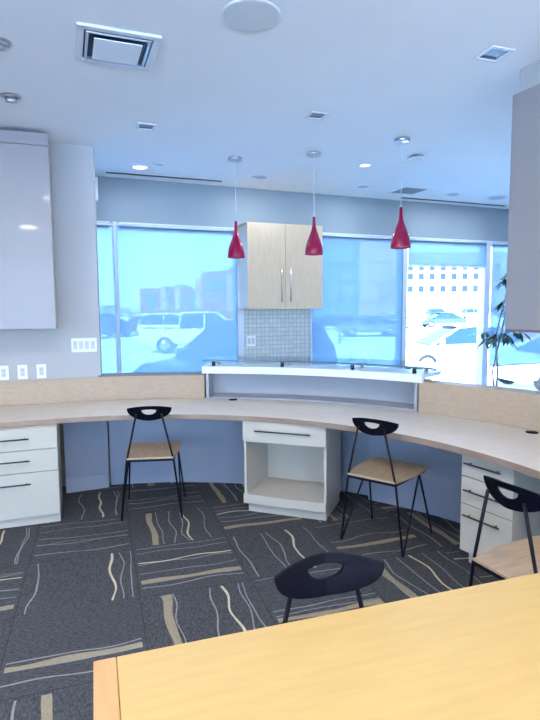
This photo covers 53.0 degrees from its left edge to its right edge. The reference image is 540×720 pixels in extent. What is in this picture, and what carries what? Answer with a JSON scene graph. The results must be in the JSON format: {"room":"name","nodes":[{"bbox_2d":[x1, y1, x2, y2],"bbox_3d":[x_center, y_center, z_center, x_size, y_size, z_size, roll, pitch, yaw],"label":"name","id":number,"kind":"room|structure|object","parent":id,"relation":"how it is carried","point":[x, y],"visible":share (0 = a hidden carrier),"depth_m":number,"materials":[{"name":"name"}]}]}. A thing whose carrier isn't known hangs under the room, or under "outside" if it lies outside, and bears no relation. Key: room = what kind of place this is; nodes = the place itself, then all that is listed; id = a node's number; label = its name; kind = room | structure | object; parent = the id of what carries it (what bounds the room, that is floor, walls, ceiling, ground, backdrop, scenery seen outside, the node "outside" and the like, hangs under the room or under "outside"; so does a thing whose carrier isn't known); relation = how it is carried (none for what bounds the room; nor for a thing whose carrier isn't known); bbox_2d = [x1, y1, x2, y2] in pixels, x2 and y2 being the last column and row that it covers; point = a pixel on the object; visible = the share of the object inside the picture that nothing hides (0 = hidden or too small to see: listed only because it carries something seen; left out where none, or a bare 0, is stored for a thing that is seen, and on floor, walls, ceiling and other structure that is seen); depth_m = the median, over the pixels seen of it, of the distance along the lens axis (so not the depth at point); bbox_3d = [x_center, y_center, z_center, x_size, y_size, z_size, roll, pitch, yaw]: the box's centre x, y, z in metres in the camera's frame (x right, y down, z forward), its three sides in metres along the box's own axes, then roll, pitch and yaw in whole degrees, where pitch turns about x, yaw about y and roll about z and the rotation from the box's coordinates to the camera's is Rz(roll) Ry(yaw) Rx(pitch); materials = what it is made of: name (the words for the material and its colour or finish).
{"room":"office reception area","nodes":[
{"label":"office reception area","id":0,"kind":"room"},
{"bbox_2d":[0,143,101,380],"bbox_3d":[-3.097,-0.760,4.121,3.415,1.934,0.150,-2,6,-19],"label":"wall","id":1,"kind":"structure","parent":0,"point":[72,166],"depth_m":4.53,"materials":[{"name":"white paint"}]},
{"bbox_2d":[0,366,8,379],"bbox_3d":[-2.182,0.105,4.432,0.074,0.118,0.010,-2,6,-19],"label":"outlet plate","id":2,"kind":"object","parent":1,"relation":"attached to","point":[4,371],"visible":1,"depth_m":4.43,"materials":[{"name":"white plastic"}]},
{"bbox_2d":[1,369,5,376],"bbox_3d":[-2.181,0.106,4.429,0.034,0.068,0.004,-2,6,-19],"label":"receptacle","id":3,"kind":"object","parent":2,"relation":"attached to","point":[3,371],"depth_m":4.43,"materials":[{"name":"white plastic"}]},
{"bbox_2d":[17,365,27,378],"bbox_3d":[-2.048,0.100,4.478,0.074,0.118,0.010,-2,6,-19],"label":"outlet plate","id":4,"kind":"object","parent":1,"relation":"attached to","point":[22,369],"visible":1,"depth_m":4.47,"materials":[{"name":"white plastic"}]},
{"bbox_2d":[20,368,24,375],"bbox_3d":[-2.047,0.100,4.475,0.034,0.068,0.004,-2,6,-19],"label":"receptacle","id":5,"kind":"object","parent":4,"relation":"attached to","point":[22,370],"depth_m":4.47,"materials":[{"name":"white plastic"}]},
{"bbox_2d":[0,130,57,329],"bbox_3d":[-2.173,-0.973,4.140,0.950,1.471,0.364,-2,6,-19],"label":"upper cabinet","id":6,"kind":"object","parent":1,"relation":"attached to","point":[28,298],"visible":1,"depth_m":4.10,"materials":[{"name":"white laminate"}]},
{"bbox_2d":[36,364,46,377],"bbox_3d":[-1.911,0.095,4.524,0.074,0.118,0.010,-2,6,-19],"label":"outlet plate","id":7,"kind":"object","parent":1,"relation":"attached to","point":[41,368],"visible":1,"depth_m":4.52,"materials":[{"name":"white plastic"}]},
{"bbox_2d":[39,367,43,374],"bbox_3d":[-1.911,0.095,4.522,0.034,0.068,0.004,-2,6,-19],"label":"receptacle","id":8,"kind":"object","parent":7,"relation":"attached to","point":[41,369],"depth_m":4.52,"materials":[{"name":"white plastic"}]},
{"bbox_2d":[71,338,96,351],"bbox_3d":[-1.586,-0.128,4.617,0.204,0.117,0.009,-2,6,-19],"label":"switch plate","id":9,"kind":"object","parent":1,"relation":"attached to","point":[77,344],"visible":1,"depth_m":4.61,"materials":[{"name":"white plastic"}]},
{"bbox_2d":[0,374,205,486],"bbox_3d":[-2.651,0.659,4.379,4.322,0.945,0.318,-2,6,-16],"label":"wall","id":10,"kind":"structure","parent":0,"point":[42,391],"depth_m":4.69,"materials":[{"name":"brown wood"}]},
{"bbox_2d":[98,372,205,376],"bbox_3d":[-1.041,0.125,4.812,0.961,0.012,0.199,-1,5,-5],"label":"trim","id":11,"kind":"structure","parent":10,"relation":"on","point":[133,373],"depth_m":4.76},
{"bbox_2d":[0,482,499,719],"bbox_3d":[0.810,1.278,3.205,11.600,0.120,12.140,0,5,0],"label":"floor","id":12,"kind":"structure","parent":0,"point":[85,587],"depth_m":3.12,"materials":[{"name":"carpet"}]},
{"bbox_2d":[0,424,62,528],"bbox_3d":[-1.948,0.815,3.971,0.756,0.699,0.553,-2,6,-19],"label":"base cabinet","id":13,"kind":"object","parent":12,"relation":"on","point":[30,456],"visible":0.95,"depth_m":3.81,"materials":[{"name":"white laminate"}]},
{"bbox_2d":[121,406,185,520],"bbox_3d":[-0.885,0.722,4.098,0.457,0.838,0.479,-1,5,-7],"label":"dining chair","id":14,"kind":"object","parent":12,"relation":"on","point":[150,451],"visible":1,"depth_m":3.90,"materials":[{"name":"brown wood"}]},
{"bbox_2d":[0,398,539,522],"bbox_3d":[-0.878,0.844,3.318,7.108,0.741,3.289,2,6,23],"label":"curved desk","id":15,"kind":"object","parent":12,"relation":"on","point":[209,431],"visible":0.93,"depth_m":4.20,"materials":[{"name":"brown wood"}]},
{"bbox_2d":[243,421,340,520],"bbox_3d":[0.173,0.784,4.122,0.630,0.700,0.515,2,6,20],"label":"base cabinet","id":16,"kind":"object","parent":12,"relation":"on","point":[290,469],"visible":0.9,"depth_m":4.06,"materials":[{"name":"white laminate"}]},
{"bbox_2d":[244,493,325,512],"bbox_3d":[0.101,1.041,3.945,0.630,0.068,0.020,2,6,20],"label":"cabinet base","id":17,"kind":"object","parent":16,"relation":"attached to","point":[292,503],"depth_m":3.93,"materials":[{"name":"white laminate"}]},
{"bbox_2d":[248,477,323,502],"bbox_3d":[0.180,1.017,4.157,0.592,0.050,0.452,2,6,20],"label":"shelf","id":18,"kind":"object","parent":16,"relation":"attached to","point":[268,489],"depth_m":4.12,"materials":[{"name":"white laminate"}]},
{"bbox_2d":[93,573,539,719],"bbox_3d":[0.513,1.050,1.066,1.610,0.740,0.900,-2,6,-18],"label":"table","id":19,"kind":"object","parent":12,"relation":"on","point":[472,652],"visible":1,"depth_m":1.18,"materials":[{"name":"beige wood"}]},
{"bbox_2d":[274,552,383,623],"bbox_3d":[0.217,0.976,1.323,0.457,0.838,0.479,-2,6,-16],"label":"dining chair","id":20,"kind":"object","parent":12,"relation":"on","point":[356,572],"visible":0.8,"depth_m":1.50,"materials":[{"name":"black paint"}]},
{"bbox_2d":[340,417,432,557],"bbox_3d":[0.768,0.760,3.556,0.457,0.838,0.479,4,7,38],"label":"dining chair","id":21,"kind":"object","parent":12,"relation":"on","point":[389,472],"visible":1,"depth_m":3.44,"materials":[{"name":"black paint"}]},
{"bbox_2d":[460,455,539,562],"bbox_3d":[1.379,0.869,3.125,0.473,0.699,0.341,-4,6,-30],"label":"base cabinet","id":22,"kind":"object","parent":12,"relation":"on","point":[502,525],"visible":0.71,"depth_m":3.00,"materials":[{"name":"white laminate"}]},
{"bbox_2d":[469,475,539,586],"bbox_3d":[1.130,0.882,2.236,0.479,0.838,0.457,-3,6,-24],"label":"dining chair","id":23,"kind":"object","parent":12,"relation":"on","point":[521,557],"visible":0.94,"depth_m":2.20,"materials":[{"name":"black paint"}]},
{"bbox_3d":[0.818,1.064,4.809,11.580,0.004,8.904,0,5,0],"label":"trim","id":24,"kind":"structure","parent":12,"relation":"on","visible":0},
{"bbox_2d":[468,273,530,385],"bbox_3d":[2.494,-0.023,6.017,0.651,1.913,0.565,0,5,0],"label":"potted plant","id":25,"kind":"object","parent":24,"relation":"on","point":[505,338],"visible":0.48,"depth_m":5.99,"materials":[{"name":"green plant"}]},
{"bbox_2d":[0,0,539,175],"bbox_3d":[0.788,-1.497,1.215,11.600,0.020,8.700,0,5,0],"label":"ceiling","id":26,"kind":"structure","parent":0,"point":[383,71],"depth_m":3.24,"materials":[{"name":"paint"}]},
{"bbox_2d":[0,37,12,50],"bbox_3d":[-1.376,-1.595,2.749,0.128,0.059,0.128,-2,6,-15],"label":"spotlight","id":27,"kind":"object","parent":26,"relation":"attached to","point":[3,47],"visible":1,"depth_m":2.74,"materials":[{"name":"metal"}]},
{"bbox_2d":[0,92,21,102],"bbox_3d":[-1.646,-1.658,3.441,0.128,0.059,0.128,-2,6,-15],"label":"spotlight","id":28,"kind":"object","parent":26,"relation":"attached to","point":[8,99],"visible":1,"depth_m":3.42,"materials":[{"name":"metal"}]},
{"bbox_2d":[75,21,161,71],"bbox_3d":[-0.797,-1.611,2.811,0.400,0.028,0.400,-2,6,-21],"label":"air vent","id":29,"kind":"object","parent":26,"relation":"attached to","point":[96,44],"visible":1,"depth_m":2.76,"materials":[{"name":"metal"}]},
{"bbox_2d":[131,165,148,169],"bbox_3d":[-1.243,-1.841,5.173,0.170,0.008,0.170,0,5,0],"label":"recessed light","id":30,"kind":"object","parent":26,"relation":"attached to","point":[137,167],"visible":1,"depth_m":5.18,"materials":[{"name":"white plastic"}]},
{"bbox_2d":[136,122,155,130],"bbox_3d":[-0.921,-1.734,4.021,0.135,0.007,0.135,-2,6,-18],"label":"recessed light","id":31,"kind":"object","parent":26,"relation":"attached to","point":[142,126],"visible":1,"depth_m":4.03,"materials":[{"name":"white metal"}]},
{"bbox_2d":[152,162,164,165],"bbox_3d":[-1.045,-1.833,5.072,0.120,0.008,0.120,0,5,0],"label":"recessed light","id":32,"kind":"object","parent":26,"relation":"attached to","point":[155,163],"visible":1,"depth_m":5.07,"materials":[{"name":"white plastic"}]},
{"bbox_2d":[227,156,244,258],"bbox_3d":[-0.313,-1.383,4.932,0.166,0.890,0.166,0,5,0],"label":"pendant lamp","id":33,"kind":"object","parent":26,"relation":"hanging from","point":[236,249],"visible":1,"depth_m":4.91,"materials":[{"name":"glass"}]},
{"bbox_2d":[221,0,280,31],"bbox_3d":[-0.088,-1.598,2.514,0.282,0.009,0.282,0,5,0],"label":"ceiling speaker","id":34,"kind":"object","parent":26,"relation":"attached to","point":[241,15],"visible":1,"depth_m":2.50,"materials":[{"name":"white plastic"}]},
{"bbox_2d":[305,111,329,119],"bbox_3d":[0.332,-1.725,3.820,0.135,0.007,0.135,-2,6,-18],"label":"air vent","id":35,"kind":"object","parent":26,"relation":"attached to","point":[315,115],"visible":1,"depth_m":3.82,"materials":[{"name":"white metal"}]},
{"bbox_2d":[358,163,371,166],"bbox_3d":[0.907,-1.857,5.165,0.124,0.008,0.124,0,5,0],"label":"recessed light","id":36,"kind":"object","parent":26,"relation":"attached to","point":[363,164],"visible":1,"depth_m":5.16,"materials":[{"name":"white plastic"}]},
{"bbox_2d":[472,45,515,62],"bbox_3d":[1.207,-1.647,2.915,0.155,0.007,0.155,-2,6,-18],"label":"recessed light","id":37,"kind":"object","parent":26,"relation":"attached to","point":[493,54],"visible":1,"depth_m":2.91,"materials":[{"name":"white metal"}]},
{"bbox_2d":[244,309,308,363],"bbox_3d":[0.047,-0.396,6.579,0.860,2.290,0.200,-3,6,-22],"label":"wall pier","id":38,"kind":"object","parent":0,"point":[281,334],"visible":0.21,"depth_m":6.50,"materials":[{"name":"tile"}]},
{"bbox_2d":[246,336,255,345],"bbox_3d":[-0.223,-0.224,6.371,0.115,0.125,0.010,-3,6,-22],"label":"switch plate","id":39,"kind":"object","parent":38,"relation":"attached to","point":[250,340],"visible":1,"depth_m":6.37,"materials":[{"name":"white plastic"}]},
{"bbox_2d":[237,222,322,308],"bbox_3d":[0.118,-1.063,6.230,0.928,0.944,0.383,-3,6,-22],"label":"upper cabinet","id":40,"kind":"object","parent":38,"relation":"attached to","point":[275,271],"visible":1,"depth_m":6.07,"materials":[{"name":"beige laminate"}]},
{"bbox_2d":[95,176,508,241],"bbox_3d":[0.748,-1.798,6.738,12.520,0.460,0.200,-3,6,-22],"label":"wall header","id":41,"kind":"structure","parent":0,"point":[119,199],"depth_m":6.40,"materials":[{"name":"grey paint"}]},
{"bbox_2d":[95,177,97,200],"bbox_3d":[-1.805,-1.757,5.557,0.070,0.240,0.060,-3,6,-22],"label":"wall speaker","id":42,"kind":"object","parent":41,"relation":"attached to","point":[96,178],"visible":0.44,"depth_m":5.54,"materials":[{"name":"white plastic"}]},
{"bbox_2d":[94,114,511,208],"bbox_3d":[0.748,-1.632,1.477,12.079,0.200,15.646,0,5,0],"label":"ceiling","id":43,"kind":"structure","parent":0,"point":[476,166],"depth_m":5.71,"materials":[{"name":"paint"}]},
{"bbox_2d":[105,171,223,182],"bbox_3d":[-1.081,-1.906,5.630,1.221,0.007,0.094,-2,6,-20],"label":"ceiling vent","id":44,"kind":"object","parent":43,"relation":"in","point":[107,172],"visible":1,"depth_m":5.61,"materials":[{"name":"white metal"}]},
{"bbox_2d":[252,175,267,179],"bbox_3d":[-0.105,-1.918,5.684,0.170,0.008,0.170,0,5,0],"label":"recessed light","id":45,"kind":"object","parent":43,"relation":"in","point":[259,177],"visible":0.97,"depth_m":5.68,"materials":[{"name":"white plastic"}]},
{"bbox_2d":[355,185,370,188],"bbox_3d":[1.060,-1.973,6.166,0.170,0.008,0.170,0,5,0],"label":"recessed light","id":46,"kind":"object","parent":43,"relation":"in","point":[358,186],"visible":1,"depth_m":6.16,"materials":[{"name":"white plastic"}]},
{"bbox_2d":[387,186,430,194],"bbox_3d":[1.643,-1.999,6.396,0.360,0.007,0.360,-3,6,-22],"label":"ceiling vent","id":47,"kind":"object","parent":43,"relation":"in","point":[406,190],"visible":0.97,"depth_m":6.38,"materials":[{"name":"white plastic"}]},
{"bbox_2d":[408,156,423,160],"bbox_3d":[1.332,-1.839,4.937,0.144,0.008,0.144,0,5,0],"label":"recessed light","id":48,"kind":"object","parent":43,"relation":"in","point":[413,158],"visible":1,"depth_m":4.94,"materials":[{"name":"white plastic"}]},
{"bbox_2d":[446,193,459,195],"bbox_3d":[2.247,-2.027,6.642,0.170,0.008,0.170,0,5,0],"label":"recessed light","id":49,"kind":"object","parent":43,"relation":"in","point":[450,194],"visible":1,"depth_m":6.63,"materials":[{"name":"white plastic"}]},
{"bbox_2d":[399,196,508,206],"bbox_3d":[2.442,-2.072,7.091,1.716,0.007,0.094,-3,6,-22],"label":"ceiling vent","id":50,"kind":"object","parent":43,"relation":"in","point":[403,197],"visible":0.93,"depth_m":7.05,"materials":[{"name":"white metal"}]},
{"bbox_2d":[485,195,508,199],"bbox_3d":[2.872,-2.051,6.844,0.280,0.008,0.280,0,5,0],"label":"recessed light","id":51,"kind":"object","parent":43,"relation":"in","point":[497,197],"visible":0.99,"depth_m":6.83,"materials":[{"name":"white plastic"}]},
{"bbox_2d":[305,151,322,254],"bbox_3d":[0.390,-1.380,4.794,0.166,0.880,0.166,0,5,0],"label":"pendant lamp","id":52,"kind":"object","parent":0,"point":[313,245],"visible":1,"depth_m":4.77,"materials":[{"name":"glass"}]},
{"bbox_2d":[341,430,368,494],"bbox_3d":[0.333,0.738,4.604,1.892,0.700,0.264,2,6,22],"label":"wall","id":53,"kind":"structure","parent":0,"point":[361,452],"depth_m":4.45,"materials":[{"name":"paint"}]},
{"bbox_2d":[202,363,440,411],"bbox_3d":[0.359,0.223,4.601,2.076,0.320,0.474,2,6,23],"label":"countertop","id":54,"kind":"structure","parent":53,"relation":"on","point":[391,388],"depth_m":4.66,"materials":[{"name":"laminate"}]},
{"bbox_2d":[209,393,417,411],"bbox_3d":[0.351,0.357,4.619,1.924,0.050,0.393,2,6,22],"label":"shelf","id":55,"kind":"object","parent":54,"relation":"attached to","point":[381,402],"depth_m":4.62,"materials":[{"name":"laminate"}]},
{"bbox_2d":[203,359,432,373],"bbox_3d":[0.418,0.030,4.625,2.226,0.058,0.589,2,6,23],"label":"glass shelf","id":56,"kind":"object","parent":54,"relation":"on","point":[414,368],"visible":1,"depth_m":4.48,"materials":[{"name":"glass"}]},
{"bbox_2d":[390,137,410,248],"bbox_3d":[1.071,-1.355,4.419,0.166,0.870,0.166,0,5,0],"label":"pendant lamp","id":57,"kind":"object","parent":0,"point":[400,239],"visible":1,"depth_m":4.40,"materials":[{"name":"glass"}]},
{"bbox_2d":[418,384,539,431],"bbox_3d":[1.833,0.812,2.332,0.812,0.955,3.914,-1,5,-10],"label":"wall","id":58,"kind":"structure","parent":0,"point":[514,410],"depth_m":3.72,"materials":[{"name":"brown wood"}]},
{"bbox_2d":[419,380,539,396],"bbox_3d":[1.837,0.330,2.288,0.836,0.013,3.939,-1,5,-10],"label":"trim","id":59,"kind":"structure","parent":58,"relation":"on","point":[525,392],"depth_m":3.73,"materials":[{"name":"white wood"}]},
{"bbox_3d":[0.769,0.785,6.982,11.675,0.150,4.897,0,5,0],"label":"wall","id":60,"kind":"structure","parent":0,"visible":0},
{"bbox_2d":[97,221,119,372],"bbox_3d":[-3.309,-0.234,5.144,3.605,2.290,0.125,-3,6,-22],"label":"window","id":61,"kind":"structure","parent":60,"relation":"in","point":[97,221],"depth_m":5.71,"materials":[{"name":"white metal"}]},
{"bbox_2d":[97,222,117,372],"bbox_3d":[-3.263,-0.247,5.072,3.538,2.211,0.025,-3,6,-22],"label":"roller shade","id":62,"kind":"object","parent":61,"relation":"attached to","point":[105,236],"visible":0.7,"depth_m":5.67,"materials":[{"name":"fabric"}]},
{"bbox_2d":[115,222,244,372],"bbox_3d":[-0.982,-0.342,6.085,1.420,2.290,0.125,-3,6,-22],"label":"window","id":63,"kind":"structure","parent":60,"relation":"in","point":[241,356],"depth_m":6.06,"materials":[{"name":"white metal"}]},
{"bbox_2d":[116,223,237,372],"bbox_3d":[-0.982,-0.352,5.995,1.318,2.211,0.025,-3,6,-22],"label":"roller shade","id":64,"kind":"object","parent":63,"relation":"attached to","point":[178,308],"visible":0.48,"depth_m":5.95,"materials":[{"name":"fabric"}]},
{"bbox_2d":[309,232,404,368],"bbox_3d":[1.105,-0.438,6.929,1.365,2.290,0.125,-3,6,-22],"label":"window","id":65,"kind":"structure","parent":60,"relation":"in","point":[310,310],"depth_m":6.75,"materials":[{"name":"white metal"}]},
{"bbox_2d":[312,234,402,368],"bbox_3d":[1.126,-0.450,6.847,1.315,2.211,0.024,-3,6,-22],"label":"roller shade","id":66,"kind":"object","parent":65,"relation":"attached to","point":[359,319],"visible":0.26,"depth_m":6.82,"materials":[{"name":"fabric"}]},
{"bbox_2d":[403,237,488,384],"bbox_3d":[2.385,-0.497,7.447,1.400,2.290,0.125,-3,6,-22],"label":"window","id":67,"kind":"structure","parent":60,"relation":"in","point":[482,272],"depth_m":7.63,"materials":[{"name":"white metal"}]},
{"bbox_2d":[408,238,486,267],"bbox_3d":[2.404,-1.432,7.280,1.300,0.356,0.024,-3,6,-22],"label":"roller shade","id":68,"kind":"object","parent":67,"relation":"attached to","point":[422,252],"visible":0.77,"depth_m":7.27,"materials":[{"name":"fabric"}]},
{"bbox_2d":[484,241,507,384],"bbox_3d":[3.728,-0.559,7.990,1.500,2.290,0.125,-3,6,-22],"label":"window","id":69,"kind":"structure","parent":60,"relation":"in","point":[490,244],"depth_m":7.63,"materials":[{"name":"white metal"}]},
{"bbox_2d":[489,242,539,366],"bbox_3d":[3.764,-0.800,7.893,1.405,1.751,0.026,-3,6,-22],"label":"roller shade","id":70,"kind":"object","parent":69,"relation":"attached to","point":[529,351],"visible":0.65,"depth_m":7.73,"materials":[{"name":"fabric"}]},
{"label":"outside","id":71,"kind":"structure","parent":0,"visible":0},
{"bbox_2d":[406,314,537,390],"bbox_3d":[19.949,-6.516,89.800,560.000,0.300,420.000,0,5,0],"label":"snow ground","id":72,"kind":"structure","parent":71,"point":[463,373],"depth_m":16.70,"materials":[{"name":"white snow"}]},
{"bbox_2d":[406,316,416,327],"bbox_3d":[11.790,-3.851,52.883,4.619,1.470,2.120,-1,5,-6],"label":"sedan","id":73,"kind":"object","parent":72,"relation":"on","point":[410,321],"visible":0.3,"depth_m":52.19,"materials":[{"name":"white metal"}]},
{"bbox_2d":[424,309,445,316],"bbox_3d":[29.918,-8.169,95.675,4.722,1.730,2.200,-1,5,-10],"label":"suv","id":74,"kind":"object","parent":72,"relation":"on","point":[429,312],"visible":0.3,"depth_m":94.82,"materials":[{"name":"white metal"}]},
{"bbox_2d":[416,312,466,326],"bbox_3d":[17.389,-4.083,54.874,4.619,1.470,2.120,-1,5,-6],"label":"sedan","id":75,"kind":"object","parent":72,"relation":"on","point":[437,317],"visible":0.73,"depth_m":54.10,"materials":[{"name":"white metal"}]},
{"bbox_2d":[406,323,489,370],"bbox_3d":[5.867,-0.379,16.645,4.619,1.470,2.120,-1,5,-6],"label":"sedan","id":76,"kind":"object","parent":72,"relation":"on","point":[447,343],"visible":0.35,"depth_m":15.74,"materials":[{"name":"white metal"}]},
{"bbox_2d":[407,252,491,314],"bbox_3d":[53.829,-21.974,158.596,42.000,17.000,20.160,0,5,0],"label":"building","id":77,"kind":"structure","parent":72,"relation":"on","point":[449,289],"depth_m":148.77,"materials":[{"name":"concrete"}]},
{"bbox_2d":[460,309,476,317],"bbox_3d":[36.916,-8.413,97.666,4.722,1.730,2.200,-1,5,-10],"label":"suv","id":78,"kind":"object","parent":72,"relation":"on","point":[465,312],"visible":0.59,"depth_m":96.69,"materials":[{"name":"white metal"}]},
{"bbox_2d":[475,354,539,390],"bbox_3d":[7.620,-0.073,13.261,4.619,1.470,2.120,-1,5,-8],"label":"sedan","id":79,"kind":"object","parent":72,"relation":"on","point":[507,374],"visible":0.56,"depth_m":12.17,"materials":[{"name":"white metal"}]},
{"bbox_3d":[2.511,-0.587,1.692,1.631,1.910,3.325,0,5,0],"label":"wall","id":80,"kind":"structure","parent":0,"visible":0},
{"bbox_2d":[505,60,539,332],"bbox_3d":[1.795,-0.878,2.689,0.384,1.504,1.200,-3,6,-25],"label":"upper cabinet","id":81,"kind":"object","parent":80,"relation":"attached to","point":[523,257],"visible":1,"depth_m":3.07,"materials":[{"name":"white paint"}]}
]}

